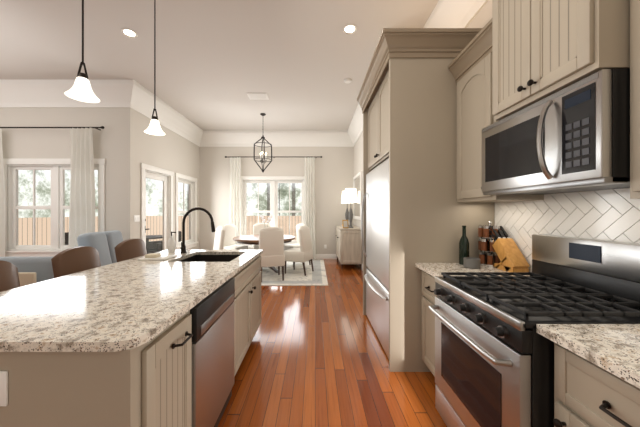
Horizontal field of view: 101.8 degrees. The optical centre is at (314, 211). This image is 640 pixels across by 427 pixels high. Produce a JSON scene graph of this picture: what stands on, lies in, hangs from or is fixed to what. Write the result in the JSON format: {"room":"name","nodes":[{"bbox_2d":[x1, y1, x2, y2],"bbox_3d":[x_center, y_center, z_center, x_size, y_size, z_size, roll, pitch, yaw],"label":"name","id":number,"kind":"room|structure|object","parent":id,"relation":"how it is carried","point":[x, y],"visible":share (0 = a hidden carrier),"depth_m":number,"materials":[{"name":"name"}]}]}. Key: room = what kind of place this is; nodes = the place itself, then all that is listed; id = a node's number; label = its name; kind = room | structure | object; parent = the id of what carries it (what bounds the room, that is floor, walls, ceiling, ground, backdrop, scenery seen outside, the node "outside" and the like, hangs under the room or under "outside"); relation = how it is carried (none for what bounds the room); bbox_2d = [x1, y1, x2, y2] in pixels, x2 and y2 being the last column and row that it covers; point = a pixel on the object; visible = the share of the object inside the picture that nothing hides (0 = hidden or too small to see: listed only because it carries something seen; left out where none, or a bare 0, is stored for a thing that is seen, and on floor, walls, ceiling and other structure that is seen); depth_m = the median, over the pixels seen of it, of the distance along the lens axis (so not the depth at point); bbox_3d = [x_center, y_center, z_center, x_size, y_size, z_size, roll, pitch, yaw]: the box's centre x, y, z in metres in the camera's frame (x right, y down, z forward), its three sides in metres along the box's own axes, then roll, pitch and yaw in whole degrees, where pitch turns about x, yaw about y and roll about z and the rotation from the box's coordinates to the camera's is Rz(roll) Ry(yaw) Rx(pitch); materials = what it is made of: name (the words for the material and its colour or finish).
{"room":"kitchen","nodes":[
{"label":"kitchen","id":0,"kind":"room"},
{"bbox_2d":[0,108,120,231],"bbox_3d":[-5.805,-0.460,4.710,4.710,3.600,0.160,0,0,0],"label":"wall","id":1,"kind":"structure","parent":0,"point":[35,143],"depth_m":4.63,"materials":[{"name":"beige paint"}]},
{"bbox_2d":[0,126,104,256],"bbox_3d":[-5.650,-0.083,4.536,4.008,2.806,0.184,0,0,0],"label":"curtain","id":2,"kind":"object","parent":1,"relation":"attached to","point":[82,202],"visible":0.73,"depth_m":4.49,"materials":[{"name":"white fabric"}]},
{"bbox_2d":[3,159,105,256],"bbox_3d":[-4.650,-0.071,4.678,1.870,1.752,0.205,0,0,0],"label":"window frame","id":3,"kind":"structure","parent":1,"relation":"in","point":[57,168],"depth_m":4.66,"materials":[{"name":"white wood"}]},
{"bbox_2d":[0,80,143,107],"bbox_3d":[-5.442,-2.060,4.532,4.695,0.400,0.195,0,0,0],"label":"crown molding","id":4,"kind":"structure","parent":1,"relation":"attached to","point":[135,96],"depth_m":4.55,"materials":[{"name":"white"}]},
{"bbox_2d":[121,108,199,249],"bbox_3d":[-3.370,-0.460,6.020,0.160,3.600,2.780,0,0,0],"label":"wall","id":5,"kind":"structure","parent":0,"point":[170,150],"depth_m":4.96,"materials":[{"name":"beige paint"}]},
{"bbox_2d":[134,215,139,221],"bbox_3d":[-3.284,0.120,4.795,0.011,0.120,0.150,0,0,0],"label":"switch plate","id":6,"kind":"object","parent":5,"relation":"attached to","point":[136,218],"visible":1,"depth_m":4.79,"materials":[{"name":"white plastic"}]},
{"bbox_2d":[140,163,173,252],"bbox_3d":[-3.350,0.206,5.450,0.180,2.267,1.114,0,0,0],"label":"patio door","id":7,"kind":"structure","parent":5,"relation":"in","point":[167,206],"depth_m":5.67,"materials":[{"name":"white wood"}]},
{"bbox_2d":[132,88,203,143],"bbox_3d":[-3.192,-2.060,5.915,0.195,0.400,2.550,0,0,0],"label":"crown molding","id":8,"kind":"structure","parent":5,"relation":"attached to","point":[168,117],"depth_m":5.76,"materials":[{"name":"white"}]},
{"bbox_2d":[175,173,197,249],"bbox_3d":[-3.337,0.009,6.660,0.205,1.872,1.110,0,0,0],"label":"window","id":9,"kind":"structure","parent":5,"relation":"in","point":[178,176],"depth_m":6.88,"materials":[{"name":"white wood"}]},
{"bbox_2d":[0,0,438,130],"bbox_3d":[-3.240,-2.320,2.455,9.840,0.120,10.230,0,0,0],"label":"ceiling","id":10,"kind":"structure","parent":0,"point":[298,62],"depth_m":3.64,"materials":[{"name":"white paint"}]},
{"bbox_2d":[64,0,99,102],"bbox_3d":[-1.250,-1.438,1.400,0.144,1.642,0.144,0,0,0],"label":"pendant light","id":11,"kind":"object","parent":10,"relation":"hanging from","point":[80,90],"visible":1,"depth_m":1.40,"materials":[{"name":"white glass"}]},
{"bbox_2d":[121,28,137,37],"bbox_3d":[-2.340,-2.256,3.280,0.170,0.006,0.170,0,0,0],"label":"recessed light","id":12,"kind":"object","parent":10,"relation":"in","point":[129,32],"visible":1,"depth_m":3.27,"materials":[{"name":"white"}]},
{"bbox_2d":[144,0,164,135],"bbox_3d":[-1.250,-1.438,2.030,0.144,1.642,0.144,0,0,0],"label":"pendant light","id":13,"kind":"object","parent":10,"relation":"hanging from","point":[154,128],"visible":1,"depth_m":2.03,"materials":[{"name":"white glass"}]},
{"bbox_2d":[247,93,268,99],"bbox_3d":[-1.110,-2.252,5.065,0.380,0.016,0.270,0,0,0],"label":"ceiling vent","id":14,"kind":"object","parent":10,"relation":"in","point":[257,96],"visible":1,"depth_m":5.05,"materials":[{"name":"white metal"}]},
{"bbox_2d":[254,113,271,171],"bbox_3d":[-1.200,-1.582,6.000,0.422,1.354,0.422,0,0,0],"label":"chandelier","id":15,"kind":"object","parent":10,"relation":"hanging from","point":[261,158],"visible":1,"depth_m":5.98,"materials":[{"name":"black metal"}]},
{"bbox_2d":[344,78,351,82],"bbox_3d":[0.560,-2.240,4.450,0.130,0.038,0.128,0,0,0],"label":"smoke detector","id":16,"kind":"object","parent":10,"relation":"attached to","point":[347,80],"visible":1,"depth_m":4.41,"materials":[{"name":"white plastic"}]},
{"bbox_2d":[343,24,356,33],"bbox_3d":[0.430,-2.256,3.210,0.170,0.006,0.170,0,0,0],"label":"recessed light","id":17,"kind":"object","parent":10,"relation":"in","point":[349,28],"visible":1,"depth_m":3.21,"materials":[{"name":"white"}]},
{"bbox_2d":[200,147,353,253],"bbox_3d":[-1.175,-0.460,7.490,4.550,3.600,0.160,0,0,0],"label":"wall","id":18,"kind":"structure","parent":0,"point":[334,171],"depth_m":7.41,"materials":[{"name":"beige paint"}]},
{"bbox_2d":[241,176,304,247],"bbox_3d":[-1.180,-0.001,7.457,1.970,2.032,0.205,0,0,0],"label":"window","id":19,"kind":"structure","parent":18,"relation":"in","point":[274,181],"depth_m":7.46,"materials":[{"name":"white wood"}]},
{"bbox_2d":[225,156,321,258],"bbox_3d":[-1.160,-0.123,7.319,2.728,2.886,0.179,0,0,0],"label":"curtain","id":20,"kind":"object","parent":18,"relation":"attached to","point":[235,207],"visible":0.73,"depth_m":7.28,"materials":[{"name":"white fabric"}]},
{"bbox_2d":[196,131,354,146],"bbox_3d":[-1.095,-2.060,7.312,4.390,0.400,0.195,0,0,0],"label":"crown molding","id":21,"kind":"structure","parent":18,"relation":"attached to","point":[211,138],"depth_m":7.31,"materials":[{"name":"white"}]},
{"bbox_2d":[316,254,336,258],"bbox_3d":[-1.095,1.270,7.402,4.390,0.140,0.016,0,0,0],"label":"baseboard","id":22,"kind":"structure","parent":18,"relation":"attached to","point":[326,256],"depth_m":7.39,"materials":[{"name":"white wood"}]},
{"bbox_2d":[217,259,446,426],"bbox_3d":[-3.240,1.400,2.455,9.840,0.120,10.230,0,0,0],"label":"floor","id":23,"kind":"structure","parent":0,"point":[315,356],"depth_m":2.17,"materials":[{"name":"brown wood"}]},
{"bbox_2d":[0,260,19,291],"bbox_3d":[-1.823,0.820,1.541,0.544,1.042,0.440,0,0,12],"label":"bar stool","id":24,"kind":"object","parent":23,"relation":"on","point":[9,277],"visible":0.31,"depth_m":1.68,"materials":[{"name":"brown leather"}]},
{"bbox_2d":[0,257,53,286],"bbox_3d":[-3.720,0.909,3.018,2.100,0.860,0.915,0,0,0],"label":"sofa","id":25,"kind":"object","parent":23,"relation":"on","point":[32,270],"visible":0.12,"depth_m":2.70,"materials":[{"name":"grey fabric"}]},
{"bbox_2d":[51,246,100,277],"bbox_3d":[-1.823,0.820,2.201,0.544,1.042,0.440,0,0,12],"label":"bar stool","id":26,"kind":"object","parent":23,"relation":"on","point":[72,260],"visible":0.29,"depth_m":2.17,"materials":[{"name":"brown leather"}]},
{"bbox_2d":[77,230,122,265],"bbox_3d":[-3.530,0.821,4.070,0.880,1.036,0.720,0,0,0],"label":"recliner","id":27,"kind":"object","parent":23,"relation":"on","point":[105,243],"visible":0.25,"depth_m":3.94,"materials":[{"name":"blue fabric"}]},
{"bbox_2d":[114,239,146,261],"bbox_3d":[-1.823,0.820,2.861,0.544,1.042,0.440,0,0,12],"label":"bar stool","id":28,"kind":"object","parent":23,"relation":"on","point":[127,249],"visible":0.23,"depth_m":2.83,"materials":[{"name":"brown leather"}]},
{"bbox_2d":[0,251,262,426],"bbox_3d":[-0.987,0.899,1.875,0.866,0.883,2.050,0,0,0],"label":"kitchen island","id":29,"kind":"object","parent":23,"relation":"on","point":[164,338],"depth_m":0.95,"materials":[{"name":"beige paint"}]},
{"bbox_2d":[0,251,259,346],"bbox_3d":[-1.128,0.441,1.890,1.085,0.032,2.080,0,0,0],"label":"island countertop","id":30,"kind":"structure","parent":29,"relation":"on","point":[124,303],"depth_m":1.25,"materials":[{"name":"beige stone"}]},
{"bbox_2d":[180,207,215,253],"bbox_3d":[-1.215,0.189,2.675,0.363,0.472,0.111,0,0,0],"label":"faucet","id":31,"kind":"object","parent":30,"relation":"on","point":[183,247],"depth_m":2.69,"materials":[{"name":"black metal"}]},
{"bbox_2d":[261,259,327,285],"bbox_3d":[-1.155,1.334,6.000,2.790,0.012,2.560,0,0,0],"label":"rug","id":32,"kind":"object","parent":23,"relation":"on","point":[317,276],"visible":0.38,"depth_m":5.44,"materials":[{"name":"fabric"}]},
{"bbox_2d":[213,226,236,249],"bbox_3d":[-1.875,0.809,5.529,0.527,1.035,0.500,0,0,-35],"label":"dining chair","id":33,"kind":"object","parent":32,"relation":"on","point":[219,240],"visible":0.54,"depth_m":5.31,"materials":[{"name":"white fabric"}]},
{"bbox_2d":[223,224,247,249],"bbox_3d":[-1.981,0.809,6.329,0.527,1.035,0.500,0,0,20],"label":"dining chair","id":34,"kind":"object","parent":32,"relation":"on","point":[230,235],"visible":0.5,"depth_m":6.32,"materials":[{"name":"white fabric"}]},
{"bbox_2d":[253,223,270,249],"bbox_3d":[-1.386,0.809,6.874,0.500,1.035,0.527,0,0,-15],"label":"dining chair","id":35,"kind":"object","parent":32,"relation":"on","point":[257,227],"visible":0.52,"depth_m":6.93,"materials":[{"name":"white fabric"}]},
{"bbox_2d":[233,235,295,272],"bbox_3d":[-1.160,0.954,6.030,1.420,0.747,1.420,0,0,0],"label":"dining table","id":36,"kind":"object","parent":32,"relation":"on","point":[250,239],"visible":0.44,"depth_m":5.69,"materials":[{"name":"brown wood"}]},
{"bbox_2d":[260,215,271,226],"bbox_3d":[-1.130,0.325,6.063,0.323,0.508,0.292,0,0,0],"label":"orchid","id":37,"kind":"object","parent":36,"relation":"on","point":[264,220],"visible":0.54,"depth_m":6.08,"materials":[{"name":"white plant"}]},
{"bbox_2d":[259,227,284,281],"bbox_3d":[-0.890,0.809,5.199,0.500,1.035,0.527,0,0,-18],"label":"dining chair","id":38,"kind":"object","parent":32,"relation":"on","point":[271,242],"visible":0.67,"depth_m":5.01,"materials":[{"name":"white fabric"}]},
{"bbox_2d":[284,223,310,264],"bbox_3d":[-0.445,0.809,6.531,0.527,1.035,0.500,0,0,-35],"label":"dining chair","id":39,"kind":"object","parent":32,"relation":"on","point":[289,246],"visible":0.23,"depth_m":6.53,"materials":[{"name":"white fabric"}]},
{"bbox_2d":[284,225,313,275],"bbox_3d":[-0.350,0.809,5.703,0.527,1.035,0.500,0,0,22],"label":"dining chair","id":40,"kind":"object","parent":32,"relation":"on","point":[303,253],"visible":0.94,"depth_m":5.51,"materials":[{"name":"white fabric"}]},
{"bbox_2d":[336,188,361,269],"bbox_3d":[0.819,0.387,6.660,0.543,1.906,1.310,0,0,0],"label":"sideboard","id":41,"kind":"object","parent":23,"relation":"on","point":[348,244],"visible":1,"depth_m":6.01,"materials":[{"name":"brown wood"}]},
{"bbox_2d":[341,190,353,226],"bbox_3d":[0.870,-0.091,7.020,0.330,0.950,0.330,0,0,0],"label":"lamp","id":42,"kind":"object","parent":41,"relation":"on","point":[343,192],"depth_m":6.97,"materials":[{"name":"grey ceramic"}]},
{"bbox_2d":[344,188,357,227],"bbox_3d":[0.870,-0.091,6.320,0.330,0.950,0.330,0,0,0],"label":"lamp","id":43,"kind":"object","parent":41,"relation":"on","point":[350,197],"depth_m":6.21,"materials":[{"name":"white fabric"}]},
{"bbox_2d":[357,26,484,171],"bbox_3d":[1.033,-1.010,2.756,0.966,0.950,1.312,0,0,0],"label":"upper cabinet","id":44,"kind":"object","parent":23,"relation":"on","point":[409,97],"depth_m":2.18,"materials":[{"name":"beige paint"}]},
{"bbox_2d":[425,272,428,371],"bbox_3d":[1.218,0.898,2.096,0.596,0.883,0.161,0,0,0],"label":"base cabinet","id":45,"kind":"object","parent":23,"relation":"on","point":[426,273],"depth_m":2.05,"materials":[{"name":"beige paint"}]},
{"bbox_2d":[369,152,492,371],"bbox_3d":[1.110,0.422,2.771,0.740,1.835,1.182,0,0,0],"label":"tall cabinet","id":46,"kind":"object","parent":23,"relation":"on","point":[414,219],"depth_m":2.18,"materials":[{"name":"beige paint"}]},
{"bbox_2d":[429,276,639,426],"bbox_3d":[1.141,0.888,1.347,0.718,0.905,0.715,0,0,0],"label":"range","id":47,"kind":"object","parent":23,"relation":"on","point":[489,364],"depth_m":1.18,"materials":[{"name":"silver metal"}]},
{"bbox_2d":[417,264,536,275],"bbox_3d":[1.178,0.441,1.943,0.676,0.032,0.469,0,0,0],"label":"countertop","id":48,"kind":"structure","parent":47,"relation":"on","point":[433,269],"depth_m":1.89,"materials":[{"name":"beige stone"}]},
{"bbox_2d":[537,324,639,391],"bbox_3d":[1.178,0.441,0.193,0.676,0.032,1.586,0,0,0],"label":"countertop","id":49,"kind":"structure","parent":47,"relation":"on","point":[615,348],"depth_m":0.85,"materials":[{"name":"beige stone"}]},
{"bbox_2d":[557,348,580,426],"bbox_3d":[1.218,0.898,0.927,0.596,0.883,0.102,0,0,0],"label":"base cabinet","id":50,"kind":"object","parent":23,"relation":"on","point":[568,365],"depth_m":0.91,"materials":[{"name":"beige paint"}]},
{"bbox_2d":[581,360,608,426],"bbox_3d":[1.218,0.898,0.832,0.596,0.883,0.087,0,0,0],"label":"base cabinet","id":51,"kind":"object","parent":23,"relation":"on","point":[594,382],"depth_m":0.82,"materials":[{"name":"beige paint"}]},
{"bbox_2d":[609,376,639,426],"bbox_3d":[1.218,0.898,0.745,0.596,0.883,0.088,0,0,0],"label":"base cabinet","id":52,"kind":"object","parent":23,"relation":"on","point":[624,400],"depth_m":0.74,"materials":[{"name":"beige paint"}]},
{"bbox_2d":[354,132,362,263],"bbox_3d":[1.180,-0.460,5.575,0.160,3.600,3.990,0,0,0],"label":"wall","id":53,"kind":"structure","parent":0,"point":[358,156],"depth_m":6.43,"materials":[{"name":"beige paint"}]},
{"bbox_2d":[348,103,362,143],"bbox_3d":[1.012,-2.060,5.208,0.215,0.400,3.965,0,0,0],"label":"crown molding","id":54,"kind":"structure","parent":53,"relation":"attached to","point":[355,129],"depth_m":6.30,"materials":[{"name":"white"}]},
{"bbox_2d":[353,171,361,219],"bbox_3d":[1.079,-0.385,6.650,0.035,1.150,1.200,0,0,0],"label":"mirror","id":55,"kind":"object","parent":53,"relation":"attached to","point":[357,185],"visible":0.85,"depth_m":6.49,"materials":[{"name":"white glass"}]},
{"bbox_2d":[466,0,491,27],"bbox_3d":[1.600,-0.460,0.380,0.160,3.600,6.080,0,0,0],"label":"wall","id":56,"kind":"structure","parent":0,"point":[482,18],"depth_m":2.36,"materials":[{"name":"beige paint"}]},
{"bbox_2d":[423,0,487,27],"bbox_3d":[1.410,-2.060,0.565,0.220,0.400,5.710,0,0,0],"label":"crown molding","id":57,"kind":"structure","parent":56,"relation":"attached to","point":[447,13],"depth_m":2.68,"materials":[{"name":"white"}]},
{"bbox_2d":[453,52,548,203],"bbox_3d":[1.343,-0.585,1.943,0.346,1.010,0.468,0,0,0],"label":"upper cabinet","id":58,"kind":"object","parent":56,"relation":"attached to","point":[473,78],"depth_m":1.97,"materials":[{"name":"beige paint"}]},
{"bbox_2d":[477,64,624,195],"bbox_3d":[1.303,-0.330,1.346,0.426,0.430,0.718,0,0,0],"label":"microwave","id":59,"kind":"object","parent":56,"relation":"attached to","point":[571,142],"depth_m":1.16,"materials":[{"name":"silver metal"}]},
{"bbox_2d":[485,0,624,123],"bbox_3d":[1.287,-0.985,1.276,0.458,0.870,0.578,0,0,0],"label":"upper cabinet","id":60,"kind":"object","parent":56,"relation":"attached to","point":[534,49],"depth_m":1.22,"materials":[{"name":"beige paint"}]},
{"bbox_2d":[617,0,639,203],"bbox_3d":[1.343,-0.555,0.191,0.346,1.010,1.582,0,0,0],"label":"upper cabinet","id":61,"kind":"object","parent":56,"relation":"attached to","point":[629,192],"depth_m":0.98,"materials":[{"name":"beige paint"}]},
{"label":"outside","id":62,"kind":"structure","parent":0,"visible":0},
{"bbox_2d":[18,170,300,244],"bbox_3d":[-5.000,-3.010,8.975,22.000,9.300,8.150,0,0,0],"label":"window panes","id":63,"kind":"structure","parent":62,"point":[153,216],"depth_m":13.00,"materials":[{"name":"clear glass"}]},
{"bbox_3d":[-5.000,1.550,10.450,22.000,0.180,11.100,0,0,0],"label":"ground","id":64,"kind":"structure","parent":62,"visible":0},
{"bbox_2d":[65,231,181,253],"bbox_3d":[-5.204,1.000,7.145,2.886,0.920,1.910,0,0,0],"label":"patio furniture","id":65,"kind":"object","parent":64,"relation":"on","point":[154,246],"depth_m":7.18,"materials":[{"name":"black metal"}]}
]}

